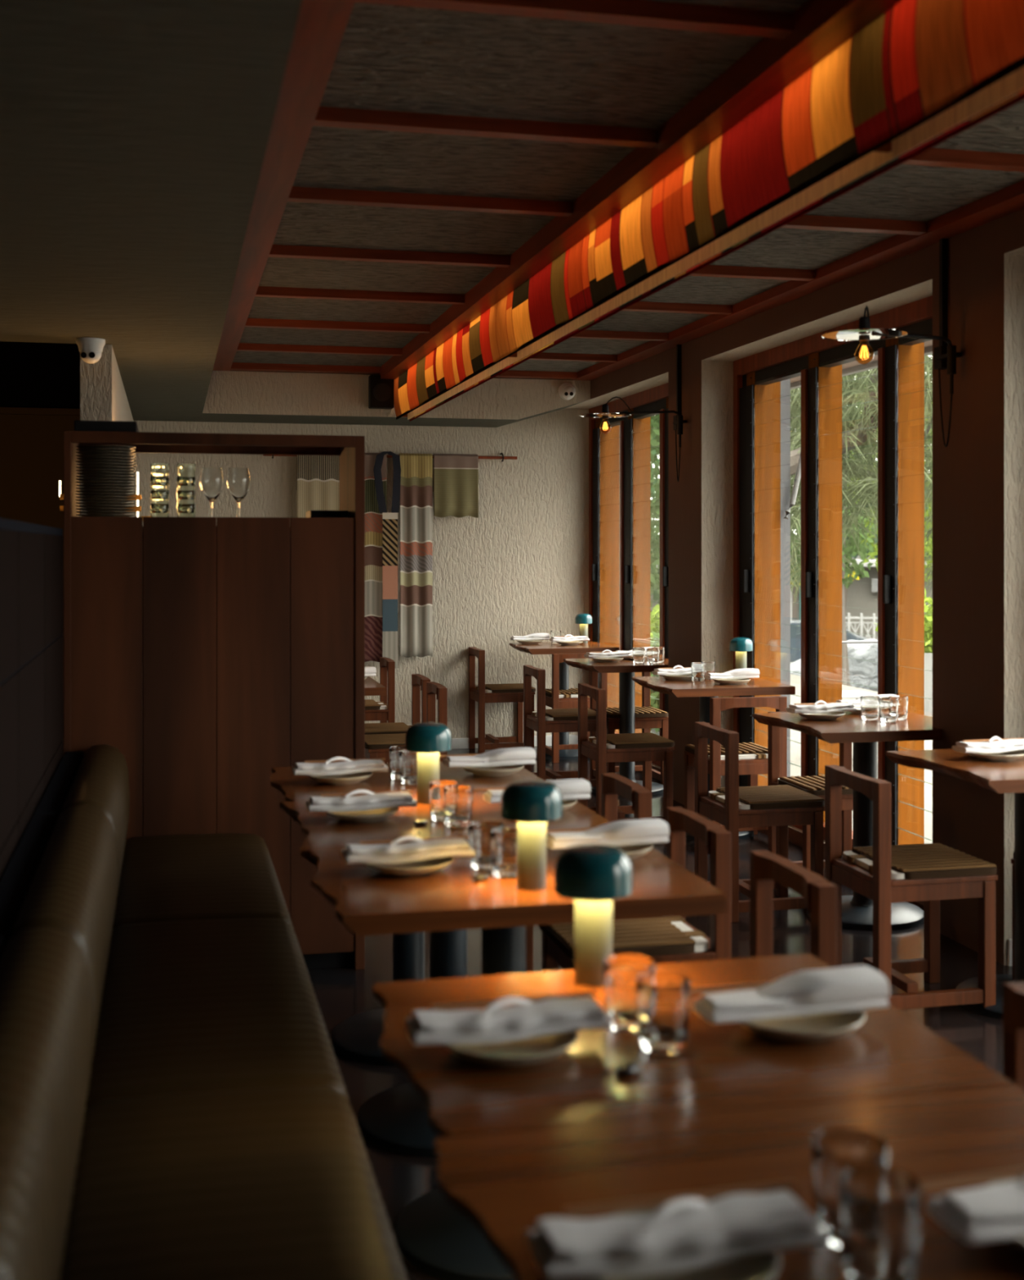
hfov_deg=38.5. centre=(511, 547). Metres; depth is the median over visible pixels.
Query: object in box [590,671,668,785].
dining chair
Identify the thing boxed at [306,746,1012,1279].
floor
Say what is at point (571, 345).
ceiling panel
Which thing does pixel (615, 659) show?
plate
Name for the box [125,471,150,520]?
tube light
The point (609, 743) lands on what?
cushion
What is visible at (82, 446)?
plate
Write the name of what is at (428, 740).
table lamp
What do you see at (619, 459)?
window
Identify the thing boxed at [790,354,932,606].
tree
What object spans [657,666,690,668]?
chopsticks
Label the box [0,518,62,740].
wall partition
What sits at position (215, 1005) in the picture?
banquette
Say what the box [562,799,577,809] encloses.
plate
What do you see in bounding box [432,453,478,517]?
textile
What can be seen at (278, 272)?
ceiling panel
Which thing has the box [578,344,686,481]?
wall sconce
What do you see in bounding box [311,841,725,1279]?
dining table
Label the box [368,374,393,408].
speaker
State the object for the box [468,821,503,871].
tumbler
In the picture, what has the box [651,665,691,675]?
napkin
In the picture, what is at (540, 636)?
napkin
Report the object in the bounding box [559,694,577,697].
cushion
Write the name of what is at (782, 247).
ceiling panel
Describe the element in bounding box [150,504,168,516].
tumbler
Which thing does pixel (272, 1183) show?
banquette
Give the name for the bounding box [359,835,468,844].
chopsticks
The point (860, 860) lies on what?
cushion
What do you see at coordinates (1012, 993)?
dining chair
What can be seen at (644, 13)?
trim
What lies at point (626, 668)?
dining table
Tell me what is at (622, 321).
ceiling panel
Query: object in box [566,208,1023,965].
wall
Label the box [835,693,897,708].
napkin
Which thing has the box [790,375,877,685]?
tree
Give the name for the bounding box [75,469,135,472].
plate
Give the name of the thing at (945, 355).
wall sconce
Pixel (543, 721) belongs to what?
dining chair
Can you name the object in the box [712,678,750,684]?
plate
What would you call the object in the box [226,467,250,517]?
wine glass
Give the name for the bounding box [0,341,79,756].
wall
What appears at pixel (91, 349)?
security camera
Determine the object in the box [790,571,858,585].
flowering shrub
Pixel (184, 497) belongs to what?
tumbler
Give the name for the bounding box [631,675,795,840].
dining table
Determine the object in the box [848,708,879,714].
plate
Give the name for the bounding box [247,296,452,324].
ceiling panel
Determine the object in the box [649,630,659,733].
shrub
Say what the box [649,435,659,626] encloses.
tree
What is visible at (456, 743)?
baseboard
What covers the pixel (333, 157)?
ceiling panel
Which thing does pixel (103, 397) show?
wall pier
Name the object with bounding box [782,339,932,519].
awning
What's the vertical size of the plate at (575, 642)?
0.024 m
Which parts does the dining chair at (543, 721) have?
leg, crest rail, leg, seat frame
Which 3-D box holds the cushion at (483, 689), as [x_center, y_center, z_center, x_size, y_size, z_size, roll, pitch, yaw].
[-0.053,0.984,10.205,0.347,0.016,0.344,0,0,-13]
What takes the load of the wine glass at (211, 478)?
on the wooden partition at (214, 654)
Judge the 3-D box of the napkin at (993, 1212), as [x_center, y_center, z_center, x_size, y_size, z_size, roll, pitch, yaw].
[0.534,0.617,1.409,0.262,0.050,0.088,0,0,-16]
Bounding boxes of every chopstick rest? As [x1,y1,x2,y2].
[413,819,428,825]
[471,872,489,880]
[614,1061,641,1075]
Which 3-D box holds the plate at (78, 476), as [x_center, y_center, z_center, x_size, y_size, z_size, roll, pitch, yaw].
[-1.349,-0.232,4.871,0.193,0.010,0.193,0,0,-13]
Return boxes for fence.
[844,613,877,639]
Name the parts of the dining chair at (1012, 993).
crest rail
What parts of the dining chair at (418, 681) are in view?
leg, crest rail, leg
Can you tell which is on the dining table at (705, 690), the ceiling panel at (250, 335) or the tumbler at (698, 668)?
the tumbler at (698, 668)
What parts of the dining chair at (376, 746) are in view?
leg, seat frame, leg, crest rail, leg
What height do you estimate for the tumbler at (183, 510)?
0.075 m
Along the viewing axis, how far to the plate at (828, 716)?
5.64 m
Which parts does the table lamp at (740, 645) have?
lamp shade, stem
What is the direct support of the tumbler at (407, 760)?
on the dining table at (358, 1037)
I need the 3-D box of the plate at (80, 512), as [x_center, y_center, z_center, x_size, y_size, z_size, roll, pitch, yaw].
[-1.350,-0.114,4.871,0.193,0.010,0.193,0,0,-13]
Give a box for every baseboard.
[451,734,577,749]
[1007,938,1012,966]
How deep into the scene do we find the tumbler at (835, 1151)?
1.40 m
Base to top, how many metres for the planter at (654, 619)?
1.006 m
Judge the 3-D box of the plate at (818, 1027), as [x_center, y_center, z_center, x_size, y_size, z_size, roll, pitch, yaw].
[0.394,0.653,2.028,0.185,0.024,0.185,0,0,-13]
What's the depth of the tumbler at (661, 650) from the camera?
8.41 m
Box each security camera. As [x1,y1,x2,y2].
[75,337,105,363]
[558,382,575,399]
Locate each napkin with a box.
[291,756,387,775]
[306,789,417,811]
[342,835,475,863]
[364,666,376,676]
[404,995,613,1045]
[443,746,536,767]
[483,778,591,803]
[510,632,549,640]
[525,1189,829,1279]
[546,818,669,848]
[549,634,589,641]
[583,649,631,657]
[615,646,653,655]
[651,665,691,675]
[691,965,889,1023]
[703,668,759,679]
[785,700,856,713]
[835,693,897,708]
[926,1177,1023,1244]
[951,736,1023,753]
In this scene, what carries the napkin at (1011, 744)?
on the plate at (1011, 755)
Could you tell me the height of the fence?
1.470 m
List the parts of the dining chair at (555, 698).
leg, seat frame, crest rail, leg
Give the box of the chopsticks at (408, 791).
[320,790,413,796]
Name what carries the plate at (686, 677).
on the dining table at (705, 690)
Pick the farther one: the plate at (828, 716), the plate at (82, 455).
the plate at (828, 716)
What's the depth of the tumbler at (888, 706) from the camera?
5.57 m
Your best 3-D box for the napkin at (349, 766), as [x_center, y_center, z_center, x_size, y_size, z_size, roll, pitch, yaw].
[-0.488,0.617,4.159,0.262,0.049,0.085,0,0,-15]
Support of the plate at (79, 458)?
on the plate at (93, 460)
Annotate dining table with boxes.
[270,761,544,1066]
[279,793,610,1157]
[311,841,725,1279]
[364,676,386,695]
[372,953,1013,1137]
[434,1084,1023,1279]
[509,641,618,759]
[563,657,668,795]
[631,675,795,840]
[751,711,942,930]
[884,748,1023,1020]
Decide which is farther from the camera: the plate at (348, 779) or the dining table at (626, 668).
the dining table at (626, 668)
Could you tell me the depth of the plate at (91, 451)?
4.80 m
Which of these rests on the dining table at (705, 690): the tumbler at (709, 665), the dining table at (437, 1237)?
the tumbler at (709, 665)
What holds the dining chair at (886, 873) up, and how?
on the floor at (341, 993)
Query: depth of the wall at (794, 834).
6.99 m
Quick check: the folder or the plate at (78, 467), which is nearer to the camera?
the plate at (78, 467)
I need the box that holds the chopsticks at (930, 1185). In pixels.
[917,1167,1023,1192]
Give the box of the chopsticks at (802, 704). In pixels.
[794,702,848,705]
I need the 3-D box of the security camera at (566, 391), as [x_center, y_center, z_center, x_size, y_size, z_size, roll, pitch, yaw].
[0.376,-1.045,9.759,0.116,0.116,0.118,0,0,-13]
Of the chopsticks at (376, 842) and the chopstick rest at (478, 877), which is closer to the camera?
the chopstick rest at (478, 877)
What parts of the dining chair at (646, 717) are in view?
leg, leg, seat frame, leg, leg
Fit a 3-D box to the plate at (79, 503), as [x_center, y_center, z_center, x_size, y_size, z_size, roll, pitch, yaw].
[-1.350,-0.143,4.871,0.193,0.010,0.193,0,0,-13]
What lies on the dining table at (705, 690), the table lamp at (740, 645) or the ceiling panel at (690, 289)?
the table lamp at (740, 645)
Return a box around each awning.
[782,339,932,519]
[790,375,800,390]
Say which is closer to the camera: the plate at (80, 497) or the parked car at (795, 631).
the plate at (80, 497)
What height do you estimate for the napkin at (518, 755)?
0.050 m
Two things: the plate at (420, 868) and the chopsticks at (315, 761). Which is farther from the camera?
the chopsticks at (315, 761)
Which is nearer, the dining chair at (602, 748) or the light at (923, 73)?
the light at (923, 73)
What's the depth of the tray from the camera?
4.74 m
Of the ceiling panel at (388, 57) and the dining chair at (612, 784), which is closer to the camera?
the ceiling panel at (388, 57)
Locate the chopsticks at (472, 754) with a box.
[439,753,479,757]
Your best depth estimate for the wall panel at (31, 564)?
3.48 m
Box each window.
[588,382,668,766]
[733,295,932,849]
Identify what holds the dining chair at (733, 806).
on the floor at (341, 993)
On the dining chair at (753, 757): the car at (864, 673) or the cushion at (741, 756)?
the cushion at (741, 756)
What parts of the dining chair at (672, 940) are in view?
leg, seat frame, leg, crest rail, leg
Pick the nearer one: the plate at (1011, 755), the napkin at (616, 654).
the plate at (1011, 755)
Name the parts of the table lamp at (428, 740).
stem, lamp shade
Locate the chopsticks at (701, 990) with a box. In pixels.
[690,981,772,995]
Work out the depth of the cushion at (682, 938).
3.62 m
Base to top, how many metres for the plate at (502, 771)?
0.024 m
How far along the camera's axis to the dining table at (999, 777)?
4.53 m
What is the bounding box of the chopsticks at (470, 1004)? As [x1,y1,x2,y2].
[431,991,598,1010]
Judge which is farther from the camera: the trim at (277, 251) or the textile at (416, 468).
the textile at (416, 468)
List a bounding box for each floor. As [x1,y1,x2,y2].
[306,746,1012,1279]
[649,674,932,843]
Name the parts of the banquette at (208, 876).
backrest, seat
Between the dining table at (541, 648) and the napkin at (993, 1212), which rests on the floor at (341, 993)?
the dining table at (541, 648)
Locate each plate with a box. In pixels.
[75,444,135,448]
[75,448,135,452]
[75,450,135,455]
[75,453,135,457]
[75,457,136,461]
[75,459,135,463]
[75,462,136,466]
[75,466,135,470]
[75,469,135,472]
[75,471,136,475]
[75,475,135,478]
[75,478,135,481]
[75,480,135,484]
[75,484,135,487]
[75,487,135,490]
[75,489,135,493]
[75,493,135,496]
[75,496,135,499]
[75,498,134,502]
[75,502,135,505]
[75,505,135,508]
[75,507,135,511]
[75,514,134,516]
[76,511,135,514]
[307,772,372,785]
[324,807,399,822]
[365,857,453,876]
[444,1030,578,1066]
[462,764,524,776]
[516,640,542,644]
[555,640,582,645]
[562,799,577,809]
[591,657,623,662]
[591,1206,780,1279]
[615,843,653,859]
[622,655,646,660]
[661,674,691,680]
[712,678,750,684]
[739,1009,865,1041]
[798,711,845,719]
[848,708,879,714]
[968,750,1023,761]
[985,1177,1023,1249]
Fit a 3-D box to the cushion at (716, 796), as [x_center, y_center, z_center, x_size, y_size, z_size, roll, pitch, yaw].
[0.987,0.984,5.750,0.347,0.016,0.344,0,0,-13]
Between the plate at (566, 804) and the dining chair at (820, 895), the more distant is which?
the plate at (566, 804)
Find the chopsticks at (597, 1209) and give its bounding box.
[564,1180,797,1218]
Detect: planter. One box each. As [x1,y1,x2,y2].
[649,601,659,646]
[874,589,932,715]
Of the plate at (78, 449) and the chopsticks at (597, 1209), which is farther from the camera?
the plate at (78, 449)
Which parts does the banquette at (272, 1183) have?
backrest, seat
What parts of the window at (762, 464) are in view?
louvre lever, louvre glass, post, louvre lever, head rail, louvre glass, louvre lever, louvre glass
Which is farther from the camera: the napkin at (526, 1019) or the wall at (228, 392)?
the wall at (228, 392)
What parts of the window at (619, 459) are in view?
louvre lever, louvre glass, louvre lever, head rail, louvre glass, louvre lever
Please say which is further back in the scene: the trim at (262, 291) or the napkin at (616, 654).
the napkin at (616, 654)
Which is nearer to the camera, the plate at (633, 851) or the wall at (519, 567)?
the plate at (633, 851)
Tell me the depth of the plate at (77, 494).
4.81 m
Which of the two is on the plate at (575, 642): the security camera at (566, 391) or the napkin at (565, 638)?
the napkin at (565, 638)
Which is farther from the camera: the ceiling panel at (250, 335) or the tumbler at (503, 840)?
the ceiling panel at (250, 335)
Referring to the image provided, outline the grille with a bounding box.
[872,579,877,591]
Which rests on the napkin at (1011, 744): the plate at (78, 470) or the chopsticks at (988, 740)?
the chopsticks at (988, 740)
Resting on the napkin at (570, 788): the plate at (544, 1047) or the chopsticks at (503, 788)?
the chopsticks at (503, 788)
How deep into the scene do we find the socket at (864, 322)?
5.03 m
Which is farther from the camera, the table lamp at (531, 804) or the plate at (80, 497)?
the plate at (80, 497)
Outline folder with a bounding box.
[306,510,347,517]
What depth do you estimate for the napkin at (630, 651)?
8.68 m
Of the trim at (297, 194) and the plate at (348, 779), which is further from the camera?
the trim at (297, 194)
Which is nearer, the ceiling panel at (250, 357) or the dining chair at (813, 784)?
the dining chair at (813, 784)
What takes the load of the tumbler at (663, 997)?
on the dining table at (723, 1067)
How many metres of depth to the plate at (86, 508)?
4.81 m
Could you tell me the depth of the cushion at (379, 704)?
9.00 m
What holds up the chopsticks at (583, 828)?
on the napkin at (641, 831)
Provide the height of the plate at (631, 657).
0.024 m
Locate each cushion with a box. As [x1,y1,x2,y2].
[375,701,386,709]
[475,685,491,693]
[532,711,553,720]
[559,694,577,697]
[588,736,614,748]
[670,921,707,951]
[707,753,767,759]
[708,790,749,809]
[842,850,904,879]
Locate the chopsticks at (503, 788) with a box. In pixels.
[472,786,505,791]
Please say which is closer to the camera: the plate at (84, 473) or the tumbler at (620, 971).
the tumbler at (620, 971)
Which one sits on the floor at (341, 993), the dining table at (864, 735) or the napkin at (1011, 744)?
the dining table at (864, 735)
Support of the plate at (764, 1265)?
on the dining table at (506, 1182)
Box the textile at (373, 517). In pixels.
[364,453,386,662]
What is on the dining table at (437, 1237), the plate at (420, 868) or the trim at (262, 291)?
the plate at (420, 868)
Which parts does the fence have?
post, cross panel, post, cross panel, post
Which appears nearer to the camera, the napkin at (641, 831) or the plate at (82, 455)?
the napkin at (641, 831)
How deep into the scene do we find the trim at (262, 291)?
6.67 m
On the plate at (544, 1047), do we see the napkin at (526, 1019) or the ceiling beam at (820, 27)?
the napkin at (526, 1019)
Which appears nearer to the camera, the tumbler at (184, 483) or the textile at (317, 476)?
the tumbler at (184, 483)
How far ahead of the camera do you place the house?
55.20 m
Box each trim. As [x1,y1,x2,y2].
[0,407,79,415]
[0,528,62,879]
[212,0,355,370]
[230,362,577,379]
[236,342,617,362]
[244,318,668,341]
[254,286,732,315]
[268,244,814,280]
[287,186,926,235]
[312,106,1023,172]
[354,0,792,38]
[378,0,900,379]
[573,180,1023,380]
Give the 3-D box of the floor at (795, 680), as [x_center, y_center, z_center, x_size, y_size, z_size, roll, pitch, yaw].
[2.150,1.640,12.825,3.980,0.350,36.000,0,0,-13]
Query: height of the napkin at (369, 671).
0.050 m
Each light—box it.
[58,480,79,511]
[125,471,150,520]
[393,302,521,421]
[495,36,899,363]
[849,0,1023,164]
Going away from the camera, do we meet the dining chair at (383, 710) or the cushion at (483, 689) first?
the dining chair at (383, 710)
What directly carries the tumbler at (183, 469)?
on the tumbler at (184, 483)
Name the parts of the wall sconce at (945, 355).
lamp shade, arm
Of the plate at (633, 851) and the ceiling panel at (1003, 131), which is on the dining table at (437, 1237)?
the plate at (633, 851)
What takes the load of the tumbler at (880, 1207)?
on the dining table at (506, 1182)
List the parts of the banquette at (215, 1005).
backrest, seat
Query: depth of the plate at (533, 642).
10.07 m
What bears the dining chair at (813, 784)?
on the floor at (341, 993)
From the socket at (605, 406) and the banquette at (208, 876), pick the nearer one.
the banquette at (208, 876)
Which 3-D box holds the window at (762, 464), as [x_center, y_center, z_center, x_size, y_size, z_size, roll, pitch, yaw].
[1.557,0.210,6.669,0.245,2.410,2.420,0,0,-13]
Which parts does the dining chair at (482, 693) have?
leg, crest rail, leg, seat frame, leg, leg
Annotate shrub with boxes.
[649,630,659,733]
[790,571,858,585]
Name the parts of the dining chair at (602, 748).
leg, crest rail, leg, seat frame, leg, leg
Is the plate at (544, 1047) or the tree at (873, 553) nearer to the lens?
the plate at (544, 1047)
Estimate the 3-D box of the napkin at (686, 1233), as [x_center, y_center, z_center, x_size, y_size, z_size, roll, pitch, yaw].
[0.150,0.617,1.335,0.262,0.049,0.085,0,0,-15]
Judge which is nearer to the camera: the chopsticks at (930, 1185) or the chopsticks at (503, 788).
the chopsticks at (930, 1185)
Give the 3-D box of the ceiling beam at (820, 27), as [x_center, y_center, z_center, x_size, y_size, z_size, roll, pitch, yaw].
[0.554,-1.135,3.653,0.100,0.100,12.062,0,0,-13]
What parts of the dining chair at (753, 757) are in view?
leg, leg, seat frame, crest rail, leg, leg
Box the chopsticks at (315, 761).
[304,758,384,763]
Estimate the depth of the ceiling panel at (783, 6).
3.13 m
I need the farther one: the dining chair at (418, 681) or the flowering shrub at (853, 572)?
the flowering shrub at (853, 572)
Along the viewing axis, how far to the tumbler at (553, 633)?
10.11 m
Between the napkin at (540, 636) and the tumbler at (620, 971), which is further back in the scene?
the napkin at (540, 636)
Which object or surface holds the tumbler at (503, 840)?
on the dining table at (437, 1237)
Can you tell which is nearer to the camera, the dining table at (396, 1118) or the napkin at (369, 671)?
the dining table at (396, 1118)
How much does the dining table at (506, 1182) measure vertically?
0.750 m
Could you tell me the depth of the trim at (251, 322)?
7.58 m
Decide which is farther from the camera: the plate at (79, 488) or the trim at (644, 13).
the plate at (79, 488)
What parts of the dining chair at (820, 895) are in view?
leg, crest rail, leg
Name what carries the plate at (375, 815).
on the dining table at (396, 1118)
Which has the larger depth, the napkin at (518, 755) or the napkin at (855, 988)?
the napkin at (518, 755)
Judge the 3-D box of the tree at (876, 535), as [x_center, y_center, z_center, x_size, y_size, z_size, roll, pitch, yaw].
[8.235,-0.571,35.539,6.691,8.598,4.960,0,0,6]
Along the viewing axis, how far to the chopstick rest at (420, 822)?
3.50 m
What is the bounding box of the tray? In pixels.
[74,420,138,431]
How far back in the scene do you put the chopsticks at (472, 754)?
4.32 m
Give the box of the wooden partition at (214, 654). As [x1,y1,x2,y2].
[63,431,364,969]
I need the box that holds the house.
[844,525,932,639]
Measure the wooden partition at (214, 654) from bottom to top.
1.790 m
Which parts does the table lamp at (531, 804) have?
stem, lamp shade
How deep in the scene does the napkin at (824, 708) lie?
5.66 m
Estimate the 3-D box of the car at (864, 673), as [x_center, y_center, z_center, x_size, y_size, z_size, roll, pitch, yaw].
[9.028,3.026,37.638,4.118,1.337,2.007,0,0,11]
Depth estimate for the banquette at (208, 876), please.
4.08 m
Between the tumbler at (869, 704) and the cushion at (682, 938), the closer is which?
the cushion at (682, 938)
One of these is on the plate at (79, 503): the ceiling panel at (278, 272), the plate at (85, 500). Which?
the plate at (85, 500)
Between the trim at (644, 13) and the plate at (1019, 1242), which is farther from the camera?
the trim at (644, 13)
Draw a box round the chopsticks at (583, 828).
[546,827,593,834]
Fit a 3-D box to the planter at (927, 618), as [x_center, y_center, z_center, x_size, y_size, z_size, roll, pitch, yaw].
[3.701,0.907,12.999,0.941,1.116,0.923,0,0,-13]
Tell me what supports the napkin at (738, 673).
on the plate at (726, 682)
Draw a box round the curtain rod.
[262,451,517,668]
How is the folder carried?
on the wooden partition at (214, 654)
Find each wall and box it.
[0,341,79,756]
[133,408,588,737]
[202,370,590,419]
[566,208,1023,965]
[635,761,923,905]
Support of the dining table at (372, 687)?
on the floor at (341, 993)
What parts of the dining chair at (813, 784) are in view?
leg, leg, seat frame, leg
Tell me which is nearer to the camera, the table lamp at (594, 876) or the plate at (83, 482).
the table lamp at (594, 876)
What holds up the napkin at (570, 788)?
on the plate at (566, 804)
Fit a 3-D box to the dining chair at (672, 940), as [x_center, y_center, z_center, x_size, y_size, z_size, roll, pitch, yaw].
[0.303,1.058,3.737,0.412,0.715,0.370,0,0,-13]
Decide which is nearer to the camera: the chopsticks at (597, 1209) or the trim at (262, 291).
the chopsticks at (597, 1209)
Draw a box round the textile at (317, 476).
[296,454,338,517]
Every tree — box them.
[649,413,659,607]
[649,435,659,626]
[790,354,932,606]
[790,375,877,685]
[791,369,932,686]
[797,375,932,582]
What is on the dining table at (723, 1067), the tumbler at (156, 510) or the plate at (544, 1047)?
the plate at (544, 1047)
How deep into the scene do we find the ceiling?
3.31 m
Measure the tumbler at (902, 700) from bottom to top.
0.090 m
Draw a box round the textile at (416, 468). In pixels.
[399,453,432,657]
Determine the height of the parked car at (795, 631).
1.500 m
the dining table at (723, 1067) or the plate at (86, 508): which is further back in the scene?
the plate at (86, 508)
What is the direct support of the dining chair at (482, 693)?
on the floor at (341, 993)
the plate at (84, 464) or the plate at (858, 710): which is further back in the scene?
the plate at (858, 710)
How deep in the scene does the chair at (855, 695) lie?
9.90 m
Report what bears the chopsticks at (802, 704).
on the napkin at (824, 708)
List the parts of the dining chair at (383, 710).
seat frame, leg, crest rail, leg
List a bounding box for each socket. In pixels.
[600,404,608,413]
[858,316,869,333]
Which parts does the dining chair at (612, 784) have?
leg, leg, crest rail, leg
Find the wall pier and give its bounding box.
[80,344,133,516]
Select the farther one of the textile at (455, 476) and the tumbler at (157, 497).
the textile at (455, 476)
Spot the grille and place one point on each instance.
(874, 585)
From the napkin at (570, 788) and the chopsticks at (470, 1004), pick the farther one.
the napkin at (570, 788)
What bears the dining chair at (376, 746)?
on the floor at (341, 993)
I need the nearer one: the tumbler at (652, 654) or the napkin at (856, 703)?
the napkin at (856, 703)
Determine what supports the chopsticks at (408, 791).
on the napkin at (372, 801)
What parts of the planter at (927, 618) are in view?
pot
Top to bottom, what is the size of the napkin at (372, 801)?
0.049 m
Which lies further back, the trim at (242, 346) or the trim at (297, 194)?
the trim at (242, 346)
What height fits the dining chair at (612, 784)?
0.715 m
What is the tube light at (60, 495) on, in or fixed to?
attached to the wall pier
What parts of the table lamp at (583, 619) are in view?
stem, lamp shade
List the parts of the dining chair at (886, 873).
leg, crest rail, leg, seat frame, leg, leg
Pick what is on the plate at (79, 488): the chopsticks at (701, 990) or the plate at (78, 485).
the plate at (78, 485)
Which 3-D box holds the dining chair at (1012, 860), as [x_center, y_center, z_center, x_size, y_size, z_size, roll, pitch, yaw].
[1.817,1.058,4.532,0.370,0.715,0.412,0,0,-13]
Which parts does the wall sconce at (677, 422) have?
lamp shade, arm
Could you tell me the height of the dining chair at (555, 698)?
0.715 m
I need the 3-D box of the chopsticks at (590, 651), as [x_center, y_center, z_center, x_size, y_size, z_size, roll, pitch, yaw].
[0.567,0.611,8.559,0.230,0.007,0.016,0,0,-17]
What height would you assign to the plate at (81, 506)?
0.010 m
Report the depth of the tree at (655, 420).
19.60 m
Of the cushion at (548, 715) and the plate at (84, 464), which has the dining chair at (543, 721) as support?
the cushion at (548, 715)
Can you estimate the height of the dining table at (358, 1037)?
0.750 m
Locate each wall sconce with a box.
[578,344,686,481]
[821,238,961,447]
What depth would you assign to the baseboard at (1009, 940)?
4.95 m
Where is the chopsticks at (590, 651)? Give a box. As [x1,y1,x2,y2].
[590,651,627,653]
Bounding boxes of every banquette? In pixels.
[0,804,348,1107]
[0,926,407,1279]
[34,744,293,929]
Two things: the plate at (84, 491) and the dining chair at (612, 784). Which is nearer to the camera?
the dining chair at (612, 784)
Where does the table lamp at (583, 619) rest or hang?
on the dining table at (541, 648)
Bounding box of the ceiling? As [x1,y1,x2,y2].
[0,0,587,427]
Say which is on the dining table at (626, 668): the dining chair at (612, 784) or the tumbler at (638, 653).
the tumbler at (638, 653)
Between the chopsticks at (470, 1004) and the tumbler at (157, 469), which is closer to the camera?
the chopsticks at (470, 1004)
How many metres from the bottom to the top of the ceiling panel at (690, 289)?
0.022 m
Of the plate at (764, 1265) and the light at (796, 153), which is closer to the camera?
the plate at (764, 1265)
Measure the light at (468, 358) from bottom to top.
0.297 m
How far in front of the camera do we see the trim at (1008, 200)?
5.96 m
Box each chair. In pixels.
[364,657,395,763]
[364,674,430,734]
[364,681,447,762]
[468,646,535,753]
[523,665,595,786]
[525,773,651,973]
[537,806,731,971]
[545,653,607,763]
[577,683,674,822]
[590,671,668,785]
[684,696,786,835]
[694,721,824,922]
[749,849,836,968]
[767,711,853,871]
[824,764,997,1009]
[841,640,877,699]
[1002,982,1023,1089]
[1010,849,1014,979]
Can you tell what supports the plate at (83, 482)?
on the plate at (78, 485)
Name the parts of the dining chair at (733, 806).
leg, crest rail, leg, seat frame, leg, leg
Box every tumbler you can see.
[150,462,168,476]
[150,476,168,490]
[150,490,168,504]
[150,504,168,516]
[177,463,195,477]
[177,476,195,490]
[177,490,195,504]
[177,504,195,516]
[389,745,404,779]
[399,749,417,784]
[428,780,458,822]
[443,785,472,827]
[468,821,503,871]
[490,827,516,878]
[550,630,560,644]
[603,954,655,1032]
[632,647,644,663]
[635,971,690,1053]
[646,648,658,664]
[651,646,664,663]
[690,662,705,681]
[701,661,715,679]
[811,1127,888,1247]
[838,1166,920,1279]
[860,695,879,719]
[879,697,897,722]
[888,695,907,719]
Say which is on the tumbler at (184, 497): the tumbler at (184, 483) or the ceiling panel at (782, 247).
the tumbler at (184, 483)
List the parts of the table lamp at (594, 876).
lamp shade, stem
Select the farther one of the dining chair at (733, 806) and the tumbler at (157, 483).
the dining chair at (733, 806)
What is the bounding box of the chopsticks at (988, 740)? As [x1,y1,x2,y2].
[961,737,1023,742]
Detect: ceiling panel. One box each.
[232,351,392,366]
[239,327,419,347]
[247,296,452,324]
[258,257,496,294]
[272,201,555,255]
[292,125,635,201]
[319,2,764,128]
[507,360,600,372]
[542,337,649,355]
[585,311,710,333]
[640,275,790,305]
[653,0,807,13]
[710,227,896,269]
[804,164,1023,221]
[932,99,1023,154]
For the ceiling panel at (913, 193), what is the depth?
4.79 m
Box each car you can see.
[790,620,866,662]
[790,638,877,691]
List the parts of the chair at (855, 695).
seat, frame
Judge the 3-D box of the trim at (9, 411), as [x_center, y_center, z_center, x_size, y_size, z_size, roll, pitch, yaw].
[-3.859,-0.752,7.807,3.235,0.035,0.040,0,0,-13]
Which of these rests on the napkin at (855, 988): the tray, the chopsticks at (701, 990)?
the chopsticks at (701, 990)
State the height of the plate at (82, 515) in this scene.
0.010 m
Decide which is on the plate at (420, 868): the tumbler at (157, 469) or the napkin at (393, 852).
the napkin at (393, 852)
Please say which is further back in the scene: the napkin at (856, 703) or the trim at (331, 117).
the napkin at (856, 703)
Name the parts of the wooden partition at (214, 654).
panel, panel, rail, rail, panel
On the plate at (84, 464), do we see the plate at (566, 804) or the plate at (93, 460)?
the plate at (93, 460)
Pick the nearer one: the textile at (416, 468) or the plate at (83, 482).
the plate at (83, 482)
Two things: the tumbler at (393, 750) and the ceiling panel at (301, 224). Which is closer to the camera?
the tumbler at (393, 750)
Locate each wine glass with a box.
[199,466,223,516]
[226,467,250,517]
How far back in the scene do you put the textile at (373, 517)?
10.08 m
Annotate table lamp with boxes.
[404,722,451,804]
[500,780,562,890]
[553,844,632,986]
[574,613,592,643]
[728,636,752,669]
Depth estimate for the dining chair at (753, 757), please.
6.86 m
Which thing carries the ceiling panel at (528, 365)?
attached to the ceiling
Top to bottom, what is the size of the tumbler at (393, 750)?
0.090 m
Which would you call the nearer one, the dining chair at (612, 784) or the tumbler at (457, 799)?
the tumbler at (457, 799)
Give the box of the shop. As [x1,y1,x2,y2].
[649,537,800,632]
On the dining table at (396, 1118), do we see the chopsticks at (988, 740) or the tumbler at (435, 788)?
the tumbler at (435, 788)
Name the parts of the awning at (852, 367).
arm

